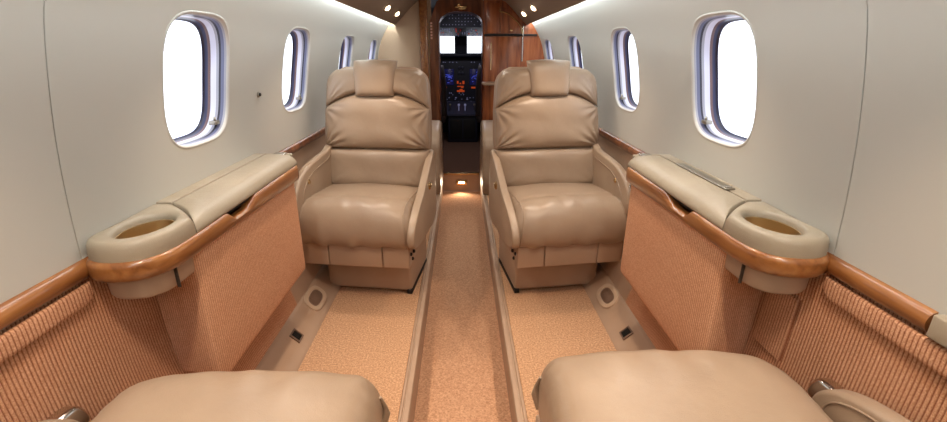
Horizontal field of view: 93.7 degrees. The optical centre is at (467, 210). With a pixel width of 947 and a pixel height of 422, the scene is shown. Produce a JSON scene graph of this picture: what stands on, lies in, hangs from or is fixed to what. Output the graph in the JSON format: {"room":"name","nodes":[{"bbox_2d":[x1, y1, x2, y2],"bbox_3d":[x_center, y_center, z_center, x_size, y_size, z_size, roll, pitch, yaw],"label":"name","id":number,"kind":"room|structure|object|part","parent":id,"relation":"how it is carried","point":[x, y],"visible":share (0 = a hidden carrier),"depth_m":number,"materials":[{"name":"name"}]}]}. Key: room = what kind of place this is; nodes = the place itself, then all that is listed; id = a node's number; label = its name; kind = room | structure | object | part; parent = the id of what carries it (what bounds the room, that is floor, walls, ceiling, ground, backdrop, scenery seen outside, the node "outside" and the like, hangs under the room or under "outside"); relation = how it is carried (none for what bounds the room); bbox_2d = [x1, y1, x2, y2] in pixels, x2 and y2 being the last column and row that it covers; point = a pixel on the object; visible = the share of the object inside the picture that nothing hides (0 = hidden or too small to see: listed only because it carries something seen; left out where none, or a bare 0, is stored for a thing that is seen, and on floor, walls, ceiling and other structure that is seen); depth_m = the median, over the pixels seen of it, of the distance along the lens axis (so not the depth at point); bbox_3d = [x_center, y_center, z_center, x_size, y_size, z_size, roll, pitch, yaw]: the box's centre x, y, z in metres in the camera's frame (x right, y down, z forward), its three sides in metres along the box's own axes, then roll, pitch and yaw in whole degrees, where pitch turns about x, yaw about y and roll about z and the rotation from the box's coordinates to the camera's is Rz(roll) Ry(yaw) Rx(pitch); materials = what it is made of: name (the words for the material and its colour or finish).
{"room":"aircraft cabin","nodes":[
{"label":"aircraft cabin","id":0,"kind":"room"},
{"bbox_2d":[0,135,325,421],"bbox_3d":[-0.760,0.200,1.585,0.076,0.585,5.470,0,20,-1],"label":"wall","id":1,"kind":"structure","parent":0,"point":[111,345],"depth_m":0.95,"materials":[{"name":"fabric"}]},
{"bbox_2d":[0,281,92,363],"bbox_3d":[-0.773,0.286,0.583,0.007,0.044,0.726,0,20,-1],"label":"rail","id":2,"kind":"object","parent":1,"relation":"attached to","point":[32,328],"visible":1,"depth_m":0.81,"materials":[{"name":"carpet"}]},
{"bbox_2d":[86,152,304,372],"bbox_3d":[-0.710,0.141,1.348,0.186,0.465,0.860,0,20,-1],"label":"console","id":3,"kind":"object","parent":1,"relation":"attached to","point":[216,277],"visible":0.98,"depth_m":1.16,"materials":[{"name":"leather"}]},
{"bbox_2d":[86,204,195,298],"bbox_3d":[-0.710,0.088,1.021,0.158,0.140,0.260,0,20,-1],"label":"cup holder","id":4,"kind":"object","parent":3,"relation":"on","point":[150,252],"depth_m":0.94,"materials":[{"name":"leather"}]},
{"bbox_3d":[-0.715,0.157,1.411,0.150,0.392,0.661,0,20,-1],"label":"carpet panel","id":5,"kind":"part","parent":3,"relation":"part of","materials":[{"name":"orange carpet"}]},
{"bbox_3d":[-0.692,-0.076,1.348,0.114,0.054,0.672,0,20,-1],"label":"lid","id":6,"kind":"part","parent":3,"relation":"part of","materials":[{"name":"leather"}]},
{"bbox_2d":[289,328,303,342],"bbox_3d":[-0.671,0.490,1.745,0.039,0.037,0.048,0,20,-1],"label":"air vent","id":7,"kind":"object","parent":1,"relation":"attached to","point":[295,334],"visible":1,"depth_m":1.74,"materials":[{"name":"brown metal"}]},
{"bbox_2d":[255,264,340,370],"bbox_3d":[-0.676,0.522,1.691,0.112,0.097,5.450,0,20,-1],"label":"baseboard","id":8,"kind":"structure","parent":1,"relation":"attached to","point":[285,353],"depth_m":1.77,"materials":[{"name":"plastic"}]},
{"bbox_2d":[304,286,326,310],"bbox_3d":[-0.684,0.391,2.000,0.073,0.069,0.164,0,20,-1],"label":"air vent","id":9,"kind":"object","parent":1,"relation":"attached to","point":[315,297],"visible":1,"depth_m":1.99,"materials":[{"name":"beige plastic"}]},
{"bbox_2d":[309,290,322,305],"bbox_3d":[-0.683,0.390,1.999,0.042,0.040,0.118,0,20,-1],"label":"grille","id":10,"kind":"object","parent":9,"relation":"attached to","point":[315,296],"depth_m":1.99,"materials":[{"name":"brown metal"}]},
{"bbox_2d":[0,0,389,329],"bbox_3d":[-0.699,-0.401,1.371,0.202,0.710,5.470,0,20,-1],"label":"wall","id":11,"kind":"structure","parent":0,"point":[86,146],"depth_m":0.94,"materials":[{"name":"grey plastic"}]},
{"bbox_2d":[0,256,89,330],"bbox_3d":[-0.775,0.397,0.131,0.034,0.045,1.800,0,20,-1],"label":"trim","id":12,"kind":"structure","parent":11,"relation":"attached to","point":[22,304],"depth_m":0.80,"materials":[{"name":"brown wood"}]},
{"bbox_2d":[161,10,229,148],"bbox_3d":[-0.781,-0.366,1.254,0.150,0.360,0.340,0,20,-1],"label":"window","id":13,"kind":"structure","parent":11,"relation":"in","point":[212,28],"depth_m":1.38,"materials":[{"name":"grey plastic"}]},
{"bbox_2d":[281,27,310,112],"bbox_3d":[-0.792,-0.629,1.988,0.150,0.360,0.340,0,20,-1],"label":"window","id":14,"kind":"structure","parent":11,"relation":"in","point":[301,38],"depth_m":2.12,"materials":[{"name":"grey plastic"}]},
{"bbox_2d":[279,127,324,153],"bbox_3d":[-0.816,-0.584,2.870,0.034,0.045,2.480,0,20,-1],"label":"trim","id":15,"kind":"structure","parent":11,"relation":"attached to","point":[298,145],"depth_m":2.16,"materials":[{"name":"brown wood"}]},
{"bbox_2d":[338,34,353,68],"bbox_3d":[-0.805,-0.929,2.826,0.150,0.360,0.340,0,20,-1],"label":"window","id":16,"kind":"structure","parent":11,"relation":"in","point":[347,45],"depth_m":2.94,"materials":[{"name":"grey plastic"}]},
{"bbox_2d":[367,39,377,59],"bbox_3d":[-0.817,-1.224,3.650,0.150,0.360,0.340,0,20,-1],"label":"window","id":17,"kind":"structure","parent":11,"relation":"in","point":[373,46],"depth_m":3.76,"materials":[{"name":"grey plastic"}]},
{"bbox_2d":[298,227,430,421],"bbox_3d":[-0.435,0.571,1.712,0.419,0.030,5.450,0,20,-1],"label":"floor","id":18,"kind":"structure","parent":0,"point":[365,332],"depth_m":1.80,"materials":[{"name":"carpet"}]},
{"bbox_2d":[40,370,389,421],"bbox_3d":[-0.453,0.598,0.794,0.624,0.539,0.514,0,20,-1],"label":"seat","id":19,"kind":"object","parent":18,"relation":"on","point":[248,395],"visible":1,"depth_m":0.82,"materials":[{"name":"leather"}]},
{"bbox_3d":[-0.742,0.470,0.679,0.043,0.222,0.361,0,20,-1],"label":"armrest","id":20,"kind":"part","parent":19,"relation":"part of","materials":[{"name":"leather"}]},
{"bbox_2d":[294,59,435,293],"bbox_3d":[-0.462,-0.164,2.141,0.573,1.066,0.631,2,20,6],"label":"seat","id":21,"kind":"object","parent":18,"relation":"on","point":[366,202],"visible":0.98,"depth_m":2.14,"materials":[{"name":"leather"}]},
{"bbox_3d":[-0.727,-0.107,2.158,0.037,0.382,0.510,2,20,6],"label":"armrest","id":22,"kind":"part","parent":21,"relation":"part of","materials":[{"name":"leather"}]},
{"bbox_2d":[299,183,417,248],"bbox_3d":[-0.480,-0.008,2.142,0.525,0.214,0.499,2,20,6],"label":"seat cushion","id":23,"kind":"object","parent":21,"relation":"on","point":[331,215],"depth_m":1.94,"materials":[{"name":"leather"}]},
{"bbox_3d":[-0.480,0.130,2.192,0.496,0.106,0.428,2,20,6],"label":"panel","id":24,"kind":"part","parent":21,"relation":"part of","materials":[{"name":"leather"}]},
{"bbox_3d":[-0.453,0.234,2.310,0.416,0.178,0.370,2,20,6],"label":"seat","id":25,"kind":"part","parent":21,"relation":"part of","materials":[{"name":"leather"}]},
{"bbox_3d":[-0.455,-0.451,2.215,0.542,0.268,0.120,2,20,6],"label":"backrest","id":26,"kind":"part","parent":21,"relation":"part of","materials":[{"name":"leather"}]},
{"bbox_3d":[-0.212,-0.058,2.095,0.034,0.377,0.531,2,20,6],"label":"armrest","id":27,"kind":"part","parent":21,"relation":"part of","materials":[{"name":"leather"}]},
{"bbox_2d":[431,120,442,194],"bbox_3d":[-0.436,-0.473,3.771,0.432,0.548,0.582,0,20,-1],"label":"base cabinet","id":28,"kind":"object","parent":18,"relation":"on","point":[437,143],"visible":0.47,"depth_m":3.56,"materials":[{"name":"leather"}]},
{"bbox_2d":[378,0,430,93],"bbox_3d":[-0.575,-1.100,4.038,0.523,1.549,0.060,0,20,-1],"label":"wall","id":29,"kind":"structure","parent":0,"point":[400,42],"depth_m":3.87,"materials":[{"name":"beige plastic"}]},
{"bbox_2d":[419,0,483,121],"bbox_3d":[-0.092,-1.111,4.084,0.637,1.538,0.260,0,20,-1],"label":"door frame","id":30,"kind":"structure","parent":29,"relation":"in","point":[443,8],"depth_m":3.84,"materials":[{"name":"brown wood"}]},
{"bbox_3d":[-0.375,-1.070,3.998,0.069,1.519,0.080,0,20,-1],"label":"post","id":31,"kind":"part","parent":30,"relation":"part of","materials":[{"name":"brown wood"}]},
{"bbox_2d":[443,172,479,190],"bbox_3d":[-0.058,-0.279,4.317,0.400,0.194,0.042,0,20,-1],"label":"step","id":32,"kind":"structure","parent":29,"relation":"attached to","point":[449,180],"depth_m":4.31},
{"bbox_2d":[456,180,466,184],"bbox_3d":[-0.058,-0.276,4.300,0.110,0.050,0.019,0,20,-1],"label":"step light","id":33,"kind":"object","parent":32,"relation":"in","point":[458,182],"visible":1,"depth_m":4.29,"materials":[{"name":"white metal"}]},
{"bbox_2d":[397,173,443,421],"bbox_3d":[-0.208,0.567,1.714,0.035,0.038,5.450,0,20,-1],"label":"trim","id":34,"kind":"structure","parent":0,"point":[404,415],"depth_m":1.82,"materials":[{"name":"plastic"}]},
{"bbox_2d":[431,0,480,131],"bbox_3d":[-0.075,-1.550,5.143,1.600,1.650,2.310,0,20,-1],"label":"wall","id":35,"kind":"structure","parent":0,"point":[461,41],"depth_m":6.07,"materials":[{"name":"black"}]},
{"bbox_2d":[431,12,481,36],"bbox_3d":[-0.084,-2.364,5.575,1.000,0.307,0.708,0,20,-1],"label":"panel","id":36,"kind":"object","parent":35,"relation":"attached to","point":[452,25],"visible":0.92,"depth_m":5.27,"materials":[{"name":"black plastic"}]},
{"bbox_2d":[441,53,480,100],"bbox_3d":[-0.087,-1.732,5.986,1.320,0.745,0.440,0,20,-1],"label":"panel","id":37,"kind":"object","parent":35,"relation":"attached to","point":[460,69],"visible":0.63,"depth_m":5.83,"materials":[{"name":"black plastic"}]},
{"bbox_2d":[335,0,586,24],"bbox_3d":[-0.020,-0.806,1.236,1.164,0.248,5.470,0,20,-1],"label":"ceiling","id":38,"kind":"structure","parent":0,"point":[545,8],"depth_m":2.94,"materials":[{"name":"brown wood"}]},
{"bbox_2d":[383,3,390,11],"bbox_3d":[-0.545,-1.374,2.985,0.063,0.060,0.070,0,20,-1],"label":"light","id":39,"kind":"object","parent":38,"relation":"attached to","point":[388,6],"visible":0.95,"depth_m":2.97,"materials":[{"name":"white plastic"}]},
{"bbox_2d":[530,3,537,11],"bbox_3d":[0.453,-1.379,2.998,0.063,0.060,0.070,0,20,-1],"label":"light","id":40,"kind":"object","parent":38,"relation":"attached to","point":[532,6],"visible":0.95,"depth_m":2.99,"materials":[{"name":"white plastic"}]},
{"bbox_2d":[443,132,479,172],"bbox_3d":[-0.075,-0.776,5.431,1.500,0.001,2.450,0,20,-1],"label":"floor","id":41,"kind":"structure","parent":0,"point":[457,156],"depth_m":4.96,"materials":[{"name":"carpet"}]},
{"bbox_2d":[441,65,446,140],"bbox_3d":[-0.442,-1.189,5.012,0.430,1.060,0.590,0,20,-1],"label":"seat","id":42,"kind":"object","parent":41,"relation":"on","point":[443,78],"visible":0.24,"depth_m":4.76,"materials":[{"name":"black"}]},
{"bbox_3d":[-0.439,-1.282,4.766,0.430,0.540,0.132,0,20,-1],"label":"backrest","id":43,"kind":"part","parent":42,"relation":"part of","materials":[{"name":"black"}]},
{"bbox_2d":[447,101,477,141],"bbox_3d":[-0.062,-1.175,5.833,0.410,0.480,0.416,0,20,-1],"label":"pedestal","id":44,"kind":"object","parent":41,"relation":"on","point":[462,122],"visible":0.9,"depth_m":5.68,"materials":[{"name":"black plastic"}]},
{"bbox_3d":[-0.144,-1.049,5.674,0.150,0.250,0.006,0,20,-1],"label":"door","id":45,"kind":"part","parent":44,"relation":"part of","materials":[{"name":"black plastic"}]},
{"bbox_3d":[0.025,-1.050,5.676,0.150,0.250,0.006,0,20,-1],"label":"door","id":46,"kind":"part","parent":44,"relation":"part of","materials":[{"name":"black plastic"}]},
{"bbox_2d":[475,65,480,122],"bbox_3d":[0.298,-1.193,5.021,0.430,1.060,0.590,0,20,-1],"label":"seat","id":47,"kind":"object","parent":41,"relation":"on","point":[478,78],"visible":0.12,"depth_m":4.77,"materials":[{"name":"black"}]},
{"bbox_2d":[476,116,480,122],"bbox_3d":[0.298,-1.097,5.109,0.400,0.100,0.490,0,20,-1],"label":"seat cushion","id":48,"kind":"object","parent":47,"relation":"on","point":[478,118],"depth_m":4.88,"materials":[{"name":"black"}]},
{"bbox_2d":[482,0,543,119],"bbox_3d":[0.422,-1.103,4.030,0.596,1.559,0.380,0,20,-1],"label":"cabinet","id":49,"kind":"object","parent":41,"relation":"on","point":[508,41],"visible":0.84,"depth_m":3.85,"materials":[{"name":"brown wood"}]},
{"bbox_2d":[482,82,494,84],"bbox_3d":[0.214,-1.120,3.899,0.178,0.024,0.150,0,20,-1],"label":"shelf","id":50,"kind":"object","parent":49,"relation":"attached to","point":[483,83],"depth_m":3.83,"materials":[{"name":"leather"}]},
{"bbox_3d":[0.305,-0.977,4.023,0.315,1.126,0.015,0,20,-1],"label":"door","id":51,"kind":"part","parent":49,"relation":"part of","materials":[{"name":"brown wood"}]},
{"bbox_3d":[0.308,-1.643,3.785,0.302,0.238,0.014,0,20,-1],"label":"door","id":52,"kind":"part","parent":49,"relation":"part of","materials":[{"name":"brown wood"}]},
{"bbox_3d":[0.373,-1.611,3.787,0.212,0.183,0.013,0,20,-1],"label":"curved moulding","id":53,"kind":"part","parent":49,"relation":"part of","materials":[{"name":"brown wood"}]},
{"bbox_2d":[414,191,511,421],"bbox_3d":[-0.020,0.725,1.773,0.370,0.001,5.450,0,20,-1],"label":"floor","id":54,"kind":"structure","parent":0,"point":[462,378],"depth_m":2.16,"materials":[{"name":"carpet"}]},
{"bbox_2d":[479,173,527,421],"bbox_3d":[0.169,0.565,1.718,0.035,0.038,5.450,0,20,-1],"label":"trim","id":55,"kind":"structure","parent":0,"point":[514,377],"depth_m":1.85,"materials":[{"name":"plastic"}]},
{"bbox_2d":[487,195,615,421],"bbox_3d":[0.396,0.567,1.723,0.419,0.030,5.450,0,20,-1],"label":"floor","id":56,"kind":"structure","parent":0,"point":[548,324],"depth_m":1.88,"materials":[{"name":"carpet"}]},
{"bbox_2d":[480,120,492,194],"bbox_3d":[0.332,-0.476,3.781,0.432,0.548,0.582,0,20,-1],"label":"base cabinet","id":57,"kind":"object","parent":56,"relation":"on","point":[486,126],"visible":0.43,"depth_m":3.56,"materials":[{"name":"leather"}]},
{"bbox_2d":[489,59,630,292],"bbox_3d":[0.416,-0.169,2.152,0.573,1.066,0.631,-3,20,-8],"label":"seat","id":58,"kind":"object","parent":56,"relation":"on","point":[559,203],"visible":0.97,"depth_m":2.15,"materials":[{"name":"leather"}]},
{"bbox_3d":[0.168,-0.059,2.099,0.034,0.377,0.531,-3,20,-8],"label":"armrest","id":59,"kind":"part","parent":58,"relation":"part of","materials":[{"name":"leather"}]},
{"bbox_3d":[0.403,-0.455,2.226,0.542,0.268,0.120,-3,20,-8],"label":"backrest","id":60,"kind":"part","parent":58,"relation":"part of","materials":[{"name":"leather"}]},
{"bbox_3d":[0.406,0.230,2.321,0.416,0.178,0.370,-3,20,-8],"label":"seat","id":61,"kind":"part","parent":58,"relation":"part of","materials":[{"name":"leather"}]},
{"bbox_3d":[0.436,0.125,2.204,0.496,0.106,0.428,-3,20,-8],"label":"panel","id":62,"kind":"part","parent":58,"relation":"part of","materials":[{"name":"leather"}]},
{"bbox_2d":[507,183,625,248],"bbox_3d":[0.436,-0.012,2.154,0.525,0.213,0.499,-3,20,-8],"label":"seat cushion","id":63,"kind":"object","parent":58,"relation":"on","point":[542,215],"depth_m":1.95,"materials":[{"name":"leather"}]},
{"bbox_3d":[0.681,-0.114,2.178,0.037,0.382,0.510,-3,20,-8],"label":"armrest","id":64,"kind":"part","parent":58,"relation":"part of","materials":[{"name":"leather"}]},
{"bbox_2d":[531,349,911,421],"bbox_3d":[0.438,0.575,0.857,0.624,0.539,0.514,0,20,-1],"label":"seat","id":65,"kind":"object","parent":56,"relation":"on","point":[653,385],"visible":1,"depth_m":0.85,"materials":[{"name":"leather"}]},
{"bbox_3d":[0.729,0.445,0.750,0.043,0.222,0.361,0,20,-1],"label":"armrest","id":66,"kind":"part","parent":65,"relation":"part of","materials":[{"name":"leather"}]},
{"bbox_2d":[532,0,946,330],"bbox_3d":[0.659,-0.407,1.388,0.202,0.710,5.470,0,20,-1],"label":"wall","id":67,"kind":"structure","parent":0,"point":[848,140],"depth_m":0.90,"materials":[{"name":"grey plastic"}]},
{"bbox_2d":[544,39,553,58],"bbox_3d":[0.709,-1.227,3.659,0.150,0.360,0.340,0,20,-1],"label":"window","id":68,"kind":"structure","parent":67,"relation":"in","point":[547,44],"depth_m":3.77,"materials":[{"name":"grey plastic"}]},
{"bbox_2d":[568,34,583,68],"bbox_3d":[0.722,-0.932,2.835,0.150,0.360,0.340,0,20,-1],"label":"window","id":69,"kind":"structure","parent":67,"relation":"in","point":[574,48],"depth_m":2.95,"materials":[{"name":"grey plastic"}]},
{"bbox_2d":[599,127,644,154],"bbox_3d":[0.734,-0.592,2.890,0.034,0.045,2.480,0,20,-1],"label":"trim","id":70,"kind":"structure","parent":67,"relation":"attached to","point":[627,147],"depth_m":2.13,"materials":[{"name":"brown wood"}]},
{"bbox_2d":[610,27,639,112],"bbox_3d":[0.734,-0.632,1.997,0.150,0.360,0.340,0,20,-1],"label":"window","id":71,"kind":"structure","parent":67,"relation":"in","point":[620,36],"depth_m":2.13,"materials":[{"name":"grey plastic"}]},
{"bbox_2d":[690,11,757,147],"bbox_3d":[0.745,-0.369,1.263,0.150,0.360,0.340,0,20,-1],"label":"window","id":72,"kind":"structure","parent":67,"relation":"in","point":[707,28],"depth_m":1.39,"materials":[{"name":"grey plastic"}]},
{"bbox_2d":[826,252,938,331],"bbox_3d":[0.764,0.135,0.863,0.034,0.045,0.288,0,20,-1],"label":"trim","id":73,"kind":"structure","parent":67,"relation":"attached to","point":[917,313],"depth_m":0.80,"materials":[{"name":"brown wood"}]},
{"bbox_2d":[926,315,946,347],"bbox_3d":[0.766,0.203,0.671,0.033,0.042,0.106,0,20,-1],"label":"trim","id":74,"kind":"structure","parent":67,"relation":"attached to","point":[937,330],"depth_m":0.71,"materials":[{"name":"leather"}]},
{"bbox_2d":[598,135,946,421],"bbox_3d":[0.720,0.193,1.604,0.076,0.585,5.470,0,20,-1],"label":"wall","id":75,"kind":"structure","parent":0,"point":[825,340],"depth_m":0.91,"materials":[{"name":"fabric"}]},
{"bbox_2d":[596,284,618,308],"bbox_3d":[0.635,0.385,2.017,0.073,0.069,0.164,0,20,-1],"label":"air vent","id":76,"kind":"object","parent":75,"relation":"attached to","point":[607,295],"visible":1,"depth_m":2.01,"materials":[{"name":"beige plastic"}]},
{"bbox_2d":[600,288,613,303],"bbox_3d":[0.634,0.384,2.017,0.042,0.040,0.118,0,20,-1],"label":"grille","id":77,"kind":"object","parent":76,"relation":"attached to","point":[606,294],"depth_m":2.01,"materials":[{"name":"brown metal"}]},
{"bbox_2d":[582,263,656,350],"bbox_3d":[0.636,0.516,1.708,0.112,0.097,5.450,0,20,-1],"label":"baseboard","id":78,"kind":"structure","parent":75,"relation":"attached to","point":[614,319],"depth_m":1.85,"materials":[{"name":"plastic"}]},
{"bbox_2d":[619,325,633,339],"bbox_3d":[0.630,0.484,1.762,0.039,0.037,0.048,0,20,-1],"label":"air vent","id":79,"kind":"object","parent":75,"relation":"attached to","point":[626,332],"visible":1,"depth_m":1.76,"materials":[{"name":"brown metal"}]},
{"bbox_2d":[621,153,829,353],"bbox_3d":[0.676,0.138,1.346,0.186,0.472,0.820,0,20,-1],"label":"console","id":80,"kind":"object","parent":75,"relation":"attached to","point":[703,273],"visible":0.92,"depth_m":1.17,"materials":[{"name":"leather"}]},
{"bbox_3d":[0.656,-0.075,1.347,0.114,0.054,0.632,0,20,-1],"label":"lid","id":81,"kind":"part","parent":80,"relation":"part of","materials":[{"name":"leather"}]},
{"bbox_3d":[0.679,0.158,1.411,0.150,0.392,0.621,0,20,-1],"label":"carpet panel","id":82,"kind":"part","parent":80,"relation":"part of","materials":[{"name":"orange carpet"}]},
{"bbox_3d":[0.719,-0.110,1.358,0.030,0.005,0.300,0,20,-1],"label":"metal plate","id":83,"kind":"part","parent":80,"relation":"part of","materials":[{"name":"beige"}]},
{"bbox_2d":[723,201,829,294],"bbox_3d":[0.684,0.081,1.040,0.158,0.140,0.260,0,20,-1],"label":"cup holder","id":84,"kind":"object","parent":80,"relation":"on","point":[769,250],"depth_m":0.96,"materials":[{"name":"leather"}]},
{"bbox_2d":[753,293,801,360],"bbox_3d":[0.755,0.266,1.085,0.018,0.167,0.097,0,20,-1],"label":"access panel","id":85,"kind":"object","parent":75,"relation":"attached to","point":[779,312],"visible":0.87,"depth_m":1.08,"materials":[{"name":"fabric"}]},
{"bbox_2d":[823,276,946,378],"bbox_3d":[0.760,0.279,0.603,0.007,0.044,0.726,0,20,-1],"label":"rail","id":86,"kind":"object","parent":75,"relation":"attached to","point":[929,352],"visible":1,"depth_m":0.79,"materials":[{"name":"fabric"}]}
]}

